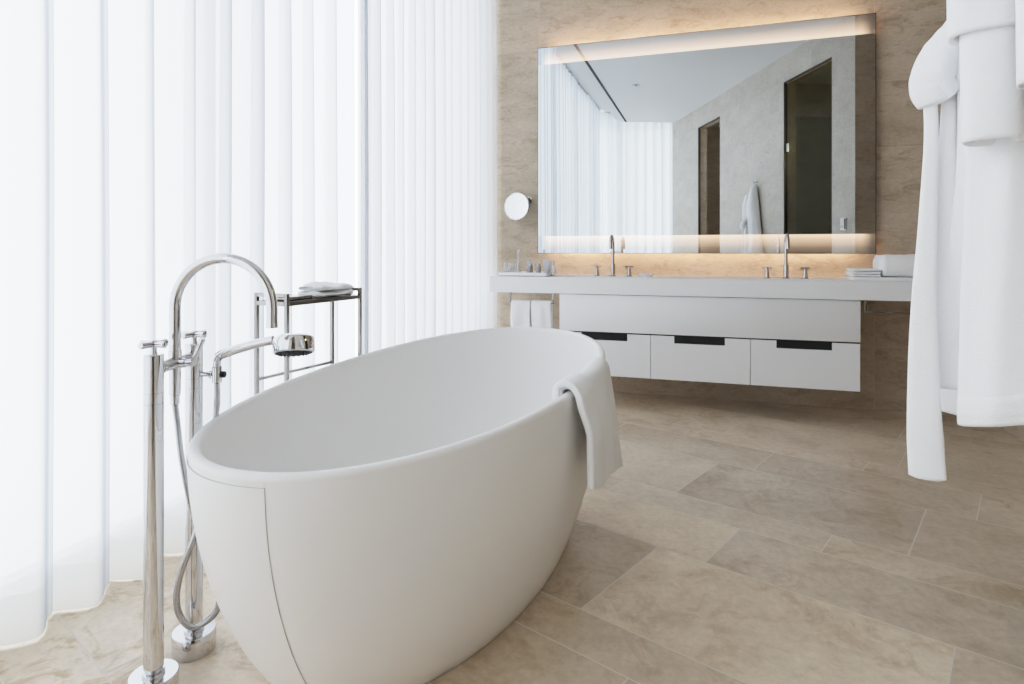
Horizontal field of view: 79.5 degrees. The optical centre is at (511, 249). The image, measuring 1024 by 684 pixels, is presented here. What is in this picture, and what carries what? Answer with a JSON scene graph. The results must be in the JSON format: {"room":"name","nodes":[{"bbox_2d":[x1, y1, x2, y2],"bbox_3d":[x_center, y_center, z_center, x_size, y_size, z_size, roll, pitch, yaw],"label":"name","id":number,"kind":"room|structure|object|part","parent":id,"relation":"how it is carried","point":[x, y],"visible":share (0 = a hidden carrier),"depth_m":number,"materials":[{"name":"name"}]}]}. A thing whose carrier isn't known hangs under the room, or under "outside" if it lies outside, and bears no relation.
{"room":"bathroom","nodes":[
{"label":"bathroom","id":0,"kind":"room"},
{"bbox_2d":[358,0,360,287],"bbox_3d":[-1.478,-0.650,1.964,0.060,3.400,6.330,0,0,18],"label":"window","id":1,"kind":"structure","parent":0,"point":[359,1],"depth_m":3.73,"materials":[{"name":"white glass"}]},
{"bbox_2d":[0,392,1023,683],"bbox_3d":[0.956,1.050,0.526,9.215,0.001,9.880,0,0,40],"label":"floor","id":2,"kind":"structure","parent":0,"point":[732,541],"depth_m":1.97,"materials":[{"name":"tile"}]},
{"bbox_2d":[127,253,277,683],"bbox_3d":[-0.755,0.529,1.507,0.327,1.043,0.268,0,0,18],"label":"tub filler","id":3,"kind":"object","parent":2,"relation":"on","point":[187,646],"visible":0.94,"depth_m":1.51,"materials":[{"name":"silver metal"}]},
{"bbox_3d":[-0.844,1.023,1.450,0.106,0.054,0.106,0,0,18],"label":"plate","id":4,"kind":"part","parent":3,"relation":"part of","materials":[{"name":"silver metal"}]},
{"bbox_3d":[-0.844,0.621,1.450,0.049,0.751,0.049,0,0,18],"label":"post","id":5,"kind":"part","parent":3,"relation":"part of","materials":[{"name":"silver metal"}]},
{"bbox_3d":[-0.844,0.229,1.450,0.060,0.033,0.060,0,0,-27],"label":"cross handle","id":6,"kind":"part","parent":3,"relation":"part of","materials":[{"name":"silver metal"}]},
{"bbox_3d":[-0.800,0.255,1.532,0.079,0.076,0.024,0,0,3],"label":"diverter lever","id":7,"kind":"part","parent":3,"relation":"part of","materials":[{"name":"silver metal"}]},
{"bbox_3d":[-0.835,0.621,1.618,0.049,0.751,0.049,0,0,18],"label":"post","id":8,"kind":"part","parent":3,"relation":"part of","materials":[{"name":"silver metal"}]},
{"bbox_3d":[-0.835,1.023,1.618,0.106,0.054,0.106,0,0,18],"label":"plate","id":9,"kind":"part","parent":3,"relation":"part of","materials":[{"name":"silver metal"}]},
{"bbox_3d":[-0.835,0.229,1.618,0.060,0.033,0.060,0,0,-27],"label":"cross handle","id":10,"kind":"part","parent":3,"relation":"part of","materials":[{"name":"silver metal"}]},
{"bbox_3d":[-0.717,0.179,1.527,0.277,0.343,0.031,0,0,3],"label":"spout","id":11,"kind":"part","parent":3,"relation":"part of","materials":[{"name":"silver metal"}]},
{"bbox_3d":[-0.756,0.326,1.614,0.009,0.017,0.017,0,0,3],"label":"holder knob","id":12,"kind":"part","parent":3,"relation":"part of","materials":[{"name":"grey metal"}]},
{"bbox_2d":[172,333,314,630],"bbox_3d":[-0.683,0.586,1.588,0.339,0.747,0.108,0,0,-8],"label":"shower","id":13,"kind":"object","parent":3,"relation":"attached to","point":[289,344],"visible":0.7,"depth_m":1.56,"materials":[{"name":"silver metal"}]},
{"bbox_3d":[-0.698,0.256,1.612,0.156,0.064,0.025,0,0,2],"label":"handle","id":14,"kind":"part","parent":13,"relation":"part of","materials":[{"name":"silver metal"}]},
{"bbox_2d":[254,287,361,394],"bbox_3d":[-0.763,0.601,2.342,0.158,0.898,0.403,0,0,25],"label":"towel rack","id":15,"kind":"object","parent":2,"relation":"on","point":[286,303],"visible":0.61,"depth_m":2.22,"materials":[{"name":"silver metal"}]},
{"bbox_3d":[-0.911,0.601,2.198,0.013,0.898,0.013,0,0,25],"label":"leg","id":16,"kind":"part","parent":15,"relation":"part of","materials":[{"name":"silver metal"}]},
{"bbox_3d":[-0.846,0.159,2.167,0.131,0.013,0.013,0,0,25],"label":"rail","id":17,"kind":"part","parent":15,"relation":"part of","materials":[{"name":"silver metal"}]},
{"bbox_3d":[-0.781,0.601,2.136,0.013,0.898,0.013,0,0,25],"label":"leg","id":18,"kind":"part","parent":15,"relation":"part of","materials":[{"name":"silver metal"}]},
{"bbox_2d":[277,294,312,300],"bbox_3d":[-0.811,0.173,2.241,0.110,0.014,0.124,0,0,25],"label":"flat tray","id":19,"kind":"object","parent":15,"relation":"on","point":[292,297],"visible":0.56,"depth_m":2.22,"materials":[{"name":"silver metal"}]},
{"bbox_3d":[-0.828,0.462,2.373,0.010,0.010,0.375,0,0,25],"label":"rail","id":20,"kind":"part","parent":15,"relation":"part of","materials":[{"name":"silver metal"}]},
{"bbox_3d":[-0.763,0.188,2.342,0.159,0.015,0.403,0,0,25],"label":"shelf frame","id":21,"kind":"part","parent":15,"relation":"part of","materials":[{"name":"silver metal"}]},
{"bbox_2d":[280,295,349,301],"bbox_3d":[-0.763,0.188,2.342,0.132,0.008,0.376,0,0,25],"label":"shelf","id":22,"kind":"object","parent":15,"relation":"attached to","point":[343,297],"depth_m":2.31,"materials":[{"name":"grey metal"}]},
{"bbox_2d":[298,281,353,297],"bbox_3d":[-0.727,0.150,2.412,0.126,0.060,0.190,0,0,25],"label":"folded towel","id":23,"kind":"object","parent":15,"relation":"on","point":[317,289],"visible":0.96,"depth_m":2.35,"materials":[{"name":"white fabric"}]},
{"bbox_3d":[-0.745,0.601,2.549,0.013,0.898,0.013,0,0,25],"label":"leg","id":24,"kind":"part","parent":15,"relation":"part of","materials":[{"name":"silver metal"}]},
{"bbox_3d":[-0.615,0.601,2.487,0.013,0.898,0.013,0,0,25],"label":"leg","id":25,"kind":"part","parent":15,"relation":"part of","materials":[{"name":"silver metal"}]},
{"bbox_2d":[187,327,604,683],"bbox_3d":[-0.222,0.699,1.998,0.952,0.702,1.669,0,0,18],"label":"bathtub","id":26,"kind":"object","parent":2,"relation":"on","point":[382,516],"visible":0.94,"depth_m":1.44,"materials":[{"name":"white ceramic"}]},
{"bbox_3d":[-0.615,0.754,1.456,0.275,0.591,0.547,0,0,-31],"label":"access panel","id":27,"kind":"part","parent":26,"relation":"part of","materials":[{"name":"white ceramic"}]},
{"bbox_2d":[552,357,622,489],"bbox_3d":[0.251,0.548,1.915,0.135,0.369,0.410,0,0,24],"label":"hand towel","id":28,"kind":"object","parent":26,"relation":"on","point":[592,388],"visible":0.96,"depth_m":1.81,"materials":[{"name":"white fabric"}]},
{"bbox_2d":[497,0,956,415],"bbox_3d":[1.179,-0.650,4.432,3.720,3.400,0.001,0,0,18],"label":"wall","id":29,"kind":"structure","parent":0,"point":[903,27],"depth_m":4.32,"materials":[{"name":"stone"}]},
{"bbox_2d":[504,193,531,219],"bbox_3d":[0.054,-0.330,4.711,0.208,0.208,0.158,0,0,18],"label":"magnifying mirror","id":30,"kind":"object","parent":29,"relation":"attached to","point":[516,205],"visible":1,"depth_m":4.65,"materials":[{"name":"white mirror"}]},
{"bbox_2d":[490,274,912,300],"bbox_3d":[1.262,0.238,4.125,2.805,0.110,0.527,0,0,18],"label":"countertop","id":31,"kind":"structure","parent":29,"relation":"attached to","point":[833,288],"depth_m":3.89,"materials":[{"name":"white stone"}]},
{"bbox_2d":[498,271,553,276],"bbox_3d":[0.111,0.169,4.378,0.360,0.027,0.260,0,0,18],"label":"tray","id":32,"kind":"object","parent":31,"relation":"on","point":[506,273],"visible":0.79,"depth_m":4.27,"materials":[{"name":"white ceramic"}]},
{"bbox_2d":[528,263,532,272],"bbox_3d":[0.130,0.134,4.319,0.036,0.080,0.036,0,0,18],"label":"toiletry bottle","id":33,"kind":"object","parent":32,"relation":"on","point":[530,267],"visible":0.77,"depth_m":4.31,"materials":[{"name":"grey plastic"}]},
{"bbox_2d":[536,263,540,272],"bbox_3d":[0.185,0.134,4.301,0.036,0.080,0.036,0,0,18],"label":"toiletry bottle","id":34,"kind":"object","parent":32,"relation":"on","point":[538,268],"visible":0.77,"depth_m":4.29,"materials":[{"name":"grey plastic"}]},
{"bbox_2d":[543,259,550,272],"bbox_3d":[0.244,0.120,4.303,0.038,0.108,0.049,0,0,-34],"label":"tube","id":35,"kind":"object","parent":32,"relation":"on","point":[546,262],"visible":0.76,"depth_m":4.29,"materials":[{"name":"grey plastic"}]},
{"bbox_2d":[551,261,555,274],"bbox_3d":[0.291,0.126,4.320,0.028,0.096,0.028,0,0,-15],"label":"lotion bottle","id":36,"kind":"object","parent":32,"relation":"on","point":[553,267],"visible":1,"depth_m":4.31,"materials":[{"name":"white plastic"}]},
{"bbox_2d":[509,292,553,303],"bbox_3d":[0.136,0.332,4.270,0.323,0.078,0.008,0,0,18],"label":"towel rail","id":37,"kind":"object","parent":31,"relation":"attached to","point":[509,292],"visible":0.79,"depth_m":4.22,"materials":[{"name":"silver metal"}]},
{"bbox_2d":[510,300,531,326],"bbox_3d":[0.065,0.520,4.291,0.148,0.341,0.042,0,0,18],"label":"hanging towel","id":38,"kind":"object","parent":37,"relation":"hanging from","point":[520,315],"visible":0.62,"depth_m":4.28,"materials":[{"name":"white fabric"}]},
{"bbox_2d":[531,300,552,327],"bbox_3d":[0.205,0.520,4.246,0.147,0.341,0.041,0,0,18],"label":"hanging towel","id":39,"kind":"object","parent":37,"relation":"hanging from","point":[541,311],"visible":0.59,"depth_m":4.23,"materials":[{"name":"white fabric"}]},
{"bbox_2d":[572,276,645,277],"bbox_3d":[0.659,0.224,4.188,0.500,0.082,0.155,0,0,18],"label":"basin","id":40,"kind":"object","parent":31,"relation":"in","point":[572,276],"depth_m":4.25,"materials":[{"name":"white ceramic"}]},
{"bbox_2d":[593,235,632,276],"bbox_3d":[0.692,0.039,4.261,0.282,0.289,0.144,0,0,18],"label":"tap","id":41,"kind":"object","parent":31,"relation":"on","point":[611,239],"visible":0.98,"depth_m":4.29,"materials":[{"name":"silver metal"}]},
{"bbox_3d":[0.691,0.039,4.258,0.046,0.289,0.138,0,0,18],"label":"spout","id":42,"kind":"part","parent":41,"relation":"part of","materials":[{"name":"silver metal"}]},
{"bbox_2d":[638,273,653,276],"bbox_3d":[0.925,0.172,4.252,0.110,0.022,0.080,0,0,18],"label":"soap dish","id":43,"kind":"object","parent":31,"relation":"on","point":[640,274],"visible":1,"depth_m":4.22,"materials":[{"name":"white ceramic"}]},
{"bbox_2d":[762,233,809,278],"bbox_3d":[1.748,0.039,3.919,0.282,0.289,0.144,0,0,18],"label":"tap","id":44,"kind":"object","parent":31,"relation":"on","point":[786,238],"visible":0.97,"depth_m":3.95,"materials":[{"name":"silver metal"}]},
{"bbox_3d":[1.748,0.039,3.917,0.046,0.289,0.138,0,0,18],"label":"spout","id":45,"kind":"part","parent":44,"relation":"part of","materials":[{"name":"silver metal"}]},
{"bbox_2d":[747,278,836,280],"bbox_3d":[1.736,0.224,3.840,0.500,0.082,0.155,0,0,18],"label":"basin","id":46,"kind":"object","parent":31,"relation":"in","point":[747,278],"depth_m":3.90,"materials":[{"name":"white ceramic"}]},
{"bbox_2d":[843,275,912,281],"bbox_3d":[2.311,0.172,3.720,0.508,0.022,0.300,0,0,18],"label":"tray","id":47,"kind":"object","parent":31,"relation":"on","point":[909,279],"visible":0.53,"depth_m":3.61,"materials":[{"name":"white ceramic"}]},
{"bbox_2d":[846,268,880,276],"bbox_3d":[2.135,0.136,3.745,0.160,0.049,0.207,0,0,18],"label":"towel","id":48,"kind":"object","parent":47,"relation":"on","point":[853,272],"visible":1,"depth_m":3.67,"materials":[{"name":"white fabric"}]},
{"bbox_2d":[873,254,914,276],"bbox_3d":[2.364,0.092,3.690,0.320,0.135,0.240,0,0,18],"label":"bath towel","id":49,"kind":"object","parent":47,"relation":"on","point":[889,265],"visible":0.62,"depth_m":3.61,"materials":[{"name":"white fabric"}]},
{"bbox_2d":[865,300,909,313],"bbox_3d":[2.248,0.332,3.588,0.341,0.078,0.008,0,0,18],"label":"towel rail","id":50,"kind":"object","parent":31,"relation":"attached to","point":[866,311],"visible":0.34,"depth_m":3.61,"materials":[{"name":"silver metal"}]},
{"bbox_2d":[538,13,875,253],"bbox_3d":[1.288,-0.757,4.372,2.279,1.567,0.045,0,0,18],"label":"vanity mirror","id":51,"kind":"object","parent":29,"relation":"attached to","point":[737,140],"visible":1,"depth_m":4.31,"materials":[{"name":"mirror glass"},{"name":"dark metal"}]},
{"bbox_2d":[560,294,859,391],"bbox_3d":[1.261,0.564,4.133,1.809,0.534,0.514,0,0,18],"label":"vanity cabinet","id":52,"kind":"object","parent":29,"relation":"attached to","point":[778,342],"visible":0.77,"depth_m":3.84,"materials":[{"name":"white paint"}]},
{"bbox_3d":[0.613,0.574,4.088,0.312,0.053,0.008,0,0,18],"label":"finger pull","id":53,"kind":"part","parent":52,"relation":"part of","materials":[{"name":"black"}]},
{"bbox_3d":[0.611,0.691,4.082,0.599,0.280,0.018,0,0,18],"label":"drawer","id":54,"kind":"part","parent":52,"relation":"part of","materials":[{"name":"white paint"}]},
{"bbox_3d":[1.187,0.574,3.903,0.312,0.053,0.008,0,0,18],"label":"finger pull","id":55,"kind":"part","parent":52,"relation":"part of","materials":[{"name":"black"}]},
{"bbox_3d":[1.185,0.691,3.897,0.599,0.280,0.018,0,0,18],"label":"drawer","id":56,"kind":"part","parent":52,"relation":"part of","materials":[{"name":"white paint"}]},
{"bbox_3d":[1.185,0.420,3.897,1.809,0.246,0.019,0,0,18],"label":"panel","id":57,"kind":"part","parent":52,"relation":"part of","materials":[{"name":"white paint"}]},
{"bbox_3d":[1.760,0.574,3.718,0.312,0.053,0.008,0,0,18],"label":"finger pull","id":58,"kind":"part","parent":52,"relation":"part of","materials":[{"name":"black"}]},
{"bbox_3d":[1.758,0.691,3.711,0.599,0.280,0.018,0,0,18],"label":"drawer","id":59,"kind":"part","parent":52,"relation":"part of","materials":[{"name":"white paint"}]},
{"bbox_2d":[999,425,1023,442],"bbox_3d":[2.679,-0.650,3.023,0.001,3.400,1.759,0,0,18],"label":"wall","id":60,"kind":"structure","parent":0,"point":[1017,432],"depth_m":3.43,"materials":[{"name":"stone"}]},
{"bbox_3d":[0.978,-2.370,-0.064,6.500,0.040,8.880,0,0,18],"label":"ceiling","id":61,"kind":"structure","parent":0,"visible":0},
{"bbox_2d":[0,0,354,646],"bbox_3d":[-1.467,-0.644,1.270,0.158,3.382,3.991,0,0,18],"label":"sheer curtain","id":62,"kind":"object","parent":61,"relation":"hanging from","point":[141,141],"visible":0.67,"depth_m":1.96,"materials":[{"name":"white fabric"}]},
{"bbox_2d":[361,0,497,354],"bbox_3d":[-0.438,-0.644,3.917,0.120,3.382,1.952,0,0,18],"label":"sheer curtain","id":63,"kind":"object","parent":61,"relation":"hanging from","point":[429,67],"visible":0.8,"depth_m":3.59,"materials":[{"name":"white fabric"}]},
{"bbox_3d":[0.847,-0.811,0.994,0.055,0.029,0.035,0,0,18],"label":"robe hook","id":64,"kind":"object","parent":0,"visible":0},
{"bbox_2d":[907,0,1023,481],"bbox_3d":[0.803,-0.185,1.064,0.216,1.189,0.506,0,0,36],"label":"bathrobe","id":65,"kind":"object","parent":64,"relation":"hanging from","point":[966,346],"visible":1,"depth_m":1.01,"materials":[{"name":"white fabric"}]}
]}

